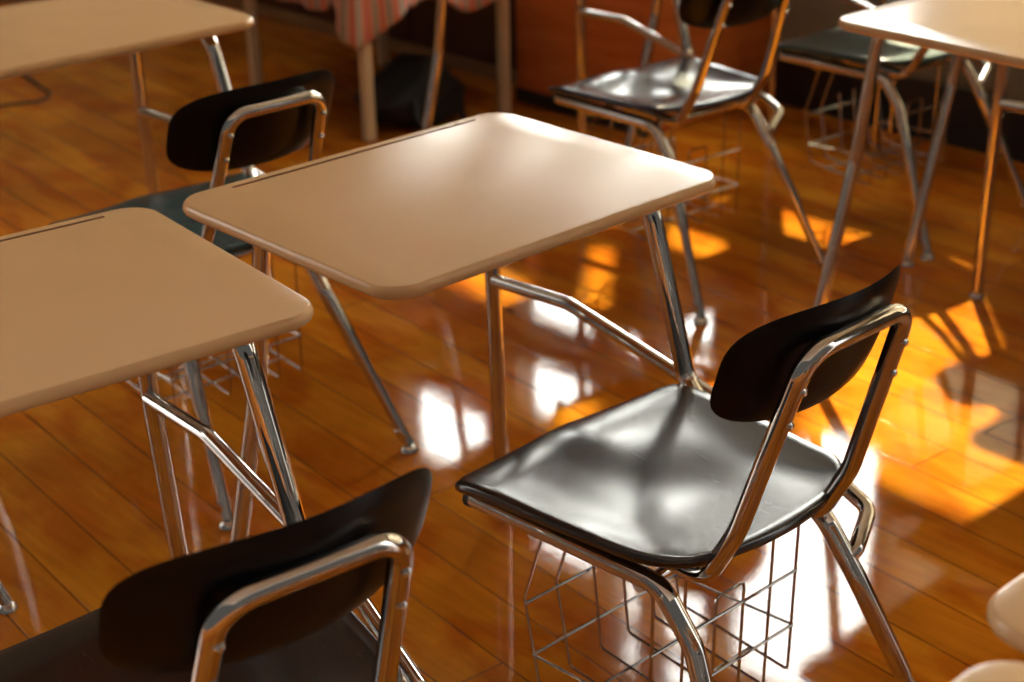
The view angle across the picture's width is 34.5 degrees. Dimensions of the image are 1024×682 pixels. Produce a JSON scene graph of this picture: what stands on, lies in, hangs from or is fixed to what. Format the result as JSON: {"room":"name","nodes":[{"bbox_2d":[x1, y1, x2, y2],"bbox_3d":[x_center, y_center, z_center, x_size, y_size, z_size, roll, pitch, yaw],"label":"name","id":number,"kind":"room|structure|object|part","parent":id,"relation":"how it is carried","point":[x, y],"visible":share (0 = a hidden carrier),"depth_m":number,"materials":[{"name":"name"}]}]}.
{"room":"classroom","nodes":[
{"label":"classroom","id":0,"kind":"room"},
{"bbox_2d":[0,0,1023,681],"bbox_3d":[-0.898,0.169,3.444,6.400,0.100,9.600,-22,31,-38],"label":"floor","id":1,"kind":"structure","parent":0,"point":[941,471],"depth_m":3.38,"materials":[{"name":"brown wood"}]},
{"bbox_2d":[0,581,17,614],"bbox_3d":[-1.347,0.003,2.746,0.633,0.792,1.040,-22,31,-38],"label":"student desk","id":2,"kind":"object","parent":1,"relation":"on","point":[8,606],"visible":1,"depth_m":2.69,"materials":[{"name":"silver metal"}]},
{"bbox_3d":[-0.995,0.211,2.709,0.389,0.408,0.095,19,31,37],"label":"leg","id":3,"kind":"part","parent":2,"relation":"part of","materials":[{"name":"silver metal"}]},
{"bbox_2d":[0,75,51,106],"bbox_3d":[-1.897,-0.843,5.614,0.699,0.010,1.216,9,26,21],"label":"cable","id":4,"kind":"object","parent":1,"relation":"on","point":[26,76],"visible":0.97,"depth_m":5.51,"materials":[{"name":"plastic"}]},
{"bbox_2d":[0,0,418,530],"bbox_3d":[-0.714,-0.221,3.237,0.633,0.774,1.040,-21,31,-37],"label":"student desk","id":5,"kind":"object","parent":1,"relation":"on","point":[243,128],"visible":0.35,"depth_m":3.08,"materials":[{"name":"beige laminate"}]},
{"bbox_3d":[-0.816,-0.420,3.725,0.029,0.716,0.091,2,24,6],"label":"leg","id":6,"kind":"part","parent":5,"relation":"part of","materials":[{"name":"silver metal"}]},
{"bbox_3d":[-0.595,-0.227,3.118,0.431,0.043,0.418,-21,31,-37],"label":"seat","id":7,"kind":"part","parent":5,"relation":"part of","materials":[{"name":"teal plastic"}]},
{"bbox_3d":[-0.668,0.053,3.040,0.056,0.413,0.534,-21,31,-37],"label":"leg","id":8,"kind":"part","parent":5,"relation":"part of","materials":[{"name":"silver metal"}]},
{"bbox_2d":[126,253,302,404],"bbox_3d":[-0.598,-0.061,3.188,0.295,0.280,0.240,-21,31,-37],"label":"basket","id":9,"kind":"object","parent":5,"relation":"on","point":[238,255],"depth_m":3.18,"materials":[{"name":"silver metal"}]},
{"bbox_3d":[-0.594,-0.468,3.352,0.077,0.347,0.455,-19,29,-34],"label":"support post","id":10,"kind":"part","parent":5,"relation":"part of","materials":[{"name":"silver metal"}]},
{"bbox_3d":[-0.423,-0.374,2.808,0.338,0.156,0.089,-21,31,-37],"label":"backrest","id":11,"kind":"part","parent":5,"relation":"part of","materials":[{"name":"black"}]},
{"bbox_3d":[-0.364,-0.019,3.192,0.389,0.408,0.095,19,31,38],"label":"leg","id":12,"kind":"part","parent":5,"relation":"part of","materials":[{"name":"silver metal"}]},
{"bbox_2d":[0,207,431,681],"bbox_3d":[-0.450,0.361,1.903,0.633,0.792,1.040,-18,29,-33],"label":"student desk","id":13,"kind":"object","parent":1,"relation":"on","point":[96,301],"visible":1,"depth_m":1.80,"materials":[{"name":"beige laminate"}]},
{"bbox_3d":[-0.508,0.167,2.401,0.029,0.716,0.091,4,25,11],"label":"leg","id":14,"kind":"part","parent":13,"relation":"part of","materials":[{"name":"silver metal"}]},
{"bbox_3d":[-0.340,0.368,1.779,0.431,0.043,0.418,-18,29,-33],"label":"seat","id":15,"kind":"part","parent":13,"relation":"part of","materials":[{"name":"black plastic"}]},
{"bbox_3d":[-0.194,0.207,1.457,0.336,0.156,0.087,-18,29,-33],"label":"backrest","id":16,"kind":"part","parent":13,"relation":"part of","materials":[{"name":"black"}]},
{"bbox_3d":[-0.313,0.127,2.012,0.077,0.347,0.455,-16,28,-29],"label":"support post","id":17,"kind":"part","parent":13,"relation":"part of","materials":[{"name":"silver metal"}]},
{"bbox_2d":[209,0,517,84],"bbox_3d":[-0.342,-1.522,6.247,0.718,0.668,2.005,-22,31,-38],"label":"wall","id":18,"kind":"structure","parent":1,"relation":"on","point":[470,45],"depth_m":5.82,"materials":[{"name":"brown wood"}]},
{"bbox_3d":[-1.035,-1.624,6.495,0.012,0.560,0.644,-22,31,-38],"label":"door","id":19,"kind":"part","parent":18,"relation":"part of","materials":[{"name":"brown wood"}]},
{"bbox_3d":[-0.587,-1.434,6.050,0.012,0.560,0.644,-22,31,-38],"label":"door","id":20,"kind":"part","parent":18,"relation":"part of","materials":[{"name":"brown wood"}]},
{"bbox_3d":[-0.139,-1.244,5.604,0.012,0.560,0.644,-22,31,-38],"label":"door","id":21,"kind":"part","parent":18,"relation":"part of","materials":[{"name":"brown wood"}]},
{"bbox_2d":[244,0,510,141],"bbox_3d":[-0.451,-1.084,5.330,0.560,0.625,0.820,-17,28,-31],"label":"side table","id":22,"kind":"object","parent":1,"relation":"on","point":[502,6],"visible":0.68,"depth_m":5.21,"materials":[{"name":"beige wood"}]},
{"bbox_3d":[-0.873,-1.135,5.494,0.032,0.600,0.032,-17,28,-31],"label":"leg","id":23,"kind":"part","parent":22,"relation":"part of","materials":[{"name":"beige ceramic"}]},
{"bbox_3d":[-0.440,-0.887,4.920,0.032,0.600,0.032,-17,28,-31],"label":"leg","id":24,"kind":"part","parent":22,"relation":"part of","materials":[{"name":"beige ceramic"}]},
{"bbox_3d":[-0.462,-1.259,5.750,0.032,0.600,0.032,-17,28,-31],"label":"leg","id":25,"kind":"part","parent":22,"relation":"part of","materials":[{"name":"beige ceramic"}]},
{"bbox_2d":[280,0,493,50],"bbox_3d":[-0.454,-1.222,5.268,0.678,0.332,0.936,-17,28,-31],"label":"tablecloth","id":26,"kind":"object","parent":22,"relation":"on","point":[358,22],"visible":0.98,"depth_m":4.85,"materials":[{"name":"fabric"}]},
{"bbox_3d":[-0.029,-1.011,5.177,0.032,0.600,0.032,-17,28,-31],"label":"leg","id":27,"kind":"part","parent":22,"relation":"part of","materials":[{"name":"beige ceramic"}]},
{"bbox_2d":[354,53,464,127],"bbox_3d":[-0.295,-0.788,5.170,0.345,0.209,0.369,15,29,33],"label":"backpack","id":28,"kind":"object","parent":1,"relation":"on","point":[400,88],"visible":0.72,"depth_m":5.10,"materials":[{"name":"black fabric"}]},
{"bbox_2d":[182,113,915,681],"bbox_3d":[0.084,0.176,2.290,0.633,0.792,1.040,-22,31,-38],"label":"student desk","id":29,"kind":"object","parent":1,"relation":"on","point":[689,477],"visible":0.97,"depth_m":2.17,"materials":[{"name":"beige laminate"}]},
{"bbox_3d":[-0.404,0.124,2.492,0.140,0.718,0.043,-7,25,-12],"label":"leg","id":30,"kind":"part","parent":29,"relation":"part of","materials":[{"name":"silver metal"}]},
{"bbox_3d":[-0.027,-0.014,2.780,0.029,0.716,0.091,1,24,5],"label":"leg","id":31,"kind":"part","parent":29,"relation":"part of","materials":[{"name":"silver metal"}]},
{"bbox_3d":[0.135,0.458,2.097,0.056,0.413,0.534,-22,31,-38],"label":"leg","id":32,"kind":"part","parent":29,"relation":"part of","materials":[{"name":"silver metal"}]},
{"bbox_3d":[0.205,0.177,2.176,0.431,0.043,0.418,-22,31,-38],"label":"seat","id":33,"kind":"part","parent":29,"relation":"part of","materials":[{"name":"black plastic"}]},
{"bbox_2d":[523,526,799,681],"bbox_3d":[0.202,0.344,2.246,0.295,0.280,0.240,-22,31,-38],"label":"basket","id":34,"kind":"object","parent":29,"relation":"on","point":[666,572],"depth_m":2.26,"materials":[{"name":"silver metal"}]},
{"bbox_3d":[0.201,-0.064,2.410,0.077,0.347,0.455,-19,30,-34],"label":"support post","id":35,"kind":"part","parent":29,"relation":"part of","materials":[{"name":"silver metal"}]},
{"bbox_3d":[0.359,0.004,1.881,0.316,0.156,0.082,-22,31,-38],"label":"backrest","id":36,"kind":"part","parent":29,"relation":"part of","materials":[{"name":"black"}]},
{"bbox_3d":[0.436,0.385,2.253,0.389,0.408,0.095,19,31,37],"label":"leg","id":37,"kind":"part","parent":29,"relation":"part of","materials":[{"name":"silver metal"}]},
{"bbox_2d":[421,0,833,325],"bbox_3d":[0.254,-0.607,4.027,0.633,0.792,1.040,-18,29,-33],"label":"student desk","id":38,"kind":"object","parent":1,"relation":"on","point":[685,83],"visible":0.84,"depth_m":3.86,"materials":[{"name":"silver metal"}]},
{"bbox_3d":[-0.214,-0.677,4.268,0.140,0.718,0.043,-5,24,-7],"label":"leg","id":39,"kind":"part","parent":38,"relation":"part of","materials":[{"name":"silver metal"}]},
{"bbox_3d":[0.191,-0.801,4.524,0.029,0.716,0.091,3,25,10],"label":"leg","id":40,"kind":"part","parent":38,"relation":"part of","materials":[{"name":"silver metal"}]},
{"bbox_3d":[0.278,-0.323,3.832,0.056,0.413,0.534,-18,29,-33],"label":"leg","id":41,"kind":"part","parent":38,"relation":"part of","materials":[{"name":"silver metal"}]},
{"bbox_3d":[0.365,-0.601,3.904,0.431,0.043,0.418,-18,29,-33],"label":"seat","id":42,"kind":"part","parent":38,"relation":"part of","materials":[{"name":"black plastic"}]},
{"bbox_2d":[590,108,741,240],"bbox_3d":[0.361,-0.435,3.974,0.295,0.280,0.240,-18,29,-33],"label":"basket","id":43,"kind":"object","parent":38,"relation":"on","point":[703,112],"depth_m":3.93,"materials":[{"name":"silver metal"}]},
{"bbox_3d":[0.389,-0.842,4.137,0.077,0.347,0.455,-16,28,-30],"label":"support post","id":44,"kind":"part","parent":38,"relation":"part of","materials":[{"name":"silver metal"}]},
{"bbox_3d":[0.513,-0.762,3.583,0.336,0.156,0.087,-18,29,-33],"label":"backrest","id":45,"kind":"part","parent":38,"relation":"part of","materials":[{"name":"black"}]},
{"bbox_3d":[0.594,-0.385,3.962,0.095,0.408,0.389,-22,32,-39],"label":"leg","id":46,"kind":"part","parent":38,"relation":"part of","materials":[{"name":"silver metal"}]},
{"bbox_2d":[515,0,769,136],"bbox_3d":[0.503,-1.121,5.313,0.858,0.668,0.605,-22,31,-38],"label":"base cabinet","id":47,"kind":"object","parent":1,"relation":"on","point":[545,29],"visible":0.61,"depth_m":5.15,"materials":[{"name":"red wood"}]},
{"bbox_3d":[0.206,-1.013,5.072,0.012,0.560,0.564,-22,31,-38],"label":"door","id":48,"kind":"part","parent":47,"relation":"part of","materials":[{"name":"red wood"}]},
{"bbox_2d":[624,0,1023,260],"bbox_3d":[0.842,-0.767,4.355,0.633,0.792,1.040,-19,30,-34],"label":"student desk","id":49,"kind":"object","parent":1,"relation":"on","point":[852,48],"visible":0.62,"depth_m":4.20,"materials":[{"name":"silver metal"}]},
{"bbox_3d":[0.372,-0.835,4.592,0.140,0.718,0.043,-5,24,-8],"label":"leg","id":50,"kind":"part","parent":49,"relation":"part of","materials":[{"name":"silver metal"}]},
{"bbox_3d":[0.773,-0.960,4.851,0.029,0.716,0.091,3,25,10],"label":"leg","id":51,"kind":"part","parent":49,"relation":"part of","materials":[{"name":"silver metal"}]},
{"bbox_3d":[0.869,-0.483,4.160,0.056,0.413,0.534,-19,30,-34],"label":"leg","id":52,"kind":"part","parent":49,"relation":"part of","materials":[{"name":"silver metal"}]},
{"bbox_3d":[0.954,-0.761,4.233,0.431,0.043,0.418,-19,30,-34],"label":"seat","id":53,"kind":"part","parent":49,"relation":"part of","materials":[{"name":"teal plastic"}]},
{"bbox_2d":[804,65,945,184],"bbox_3d":[0.951,-0.596,4.303,0.295,0.280,0.240,-19,30,-34],"label":"basket","id":54,"kind":"object","parent":49,"relation":"on","point":[920,67],"depth_m":4.29,"materials":[{"name":"silver metal"}]},
{"bbox_3d":[0.975,-1.002,4.466,0.077,0.347,0.455,-17,28,-30],"label":"support post","id":55,"kind":"part","parent":49,"relation":"part of","materials":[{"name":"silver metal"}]},
{"bbox_3d":[1.183,-0.547,4.293,0.095,0.408,0.389,-23,32,-39],"label":"leg","id":56,"kind":"part","parent":49,"relation":"part of","materials":[{"name":"silver metal"}]},
{"bbox_2d":[776,0,1023,162],"bbox_3d":[2.477,-0.462,3.722,0.298,0.688,4.595,-22,31,-38],"label":"wall","id":57,"kind":"structure","parent":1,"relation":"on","point":[967,128],"depth_m":4.96,"materials":[{"name":"dark brown wood veneer"},{"name":"black vinyl"}]},
{"bbox_3d":[1.143,-1.019,4.861,0.012,0.455,0.898,-22,31,-38],"label":"door","id":58,"kind":"part","parent":57,"relation":"part of","materials":[{"name":"brown wood"}]},
{"bbox_2d":[813,0,1023,306],"bbox_3d":[1.151,-0.235,3.154,0.633,0.792,1.040,-20,30,-36],"label":"student desk","id":59,"kind":"object","parent":1,"relation":"on","point":[987,30],"visible":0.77,"depth_m":3.22,"materials":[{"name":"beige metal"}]},
{"bbox_3d":[0.673,-0.296,3.375,0.140,0.718,0.043,-6,25,-10],"label":"leg","id":60,"kind":"part","parent":59,"relation":"part of","materials":[{"name":"silver metal"}]},
{"bbox_3d":[1.063,-0.427,3.648,0.029,0.716,0.091,2,24,8],"label":"leg","id":61,"kind":"part","parent":59,"relation":"part of","materials":[{"name":"silver metal"}]},
{"bbox_2d":[900,54,963,267],"bbox_3d":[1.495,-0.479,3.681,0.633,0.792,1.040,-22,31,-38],"label":"desk leg","id":62,"kind":"object","parent":1,"relation":"on","point":[955,68],"visible":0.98,"depth_m":3.92,"materials":[{"name":"silver metal"}]},
{"bbox_2d":[952,661,1023,681],"bbox_3d":[0.482,0.780,0.924,0.633,0.792,1.040,-22,31,-38],"label":"student desk","id":63,"kind":"object","parent":1,"relation":"on","point":[998,671],"visible":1,"depth_m":1.23,"materials":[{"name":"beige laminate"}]},
{"bbox_2d":[987,573,1023,651],"bbox_3d":[0.914,0.583,1.340,0.633,0.792,1.040,-22,31,-38],"label":"student desk","id":64,"kind":"object","parent":1,"relation":"on","point":[1005,609],"visible":1,"depth_m":1.31,"materials":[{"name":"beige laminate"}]}
]}

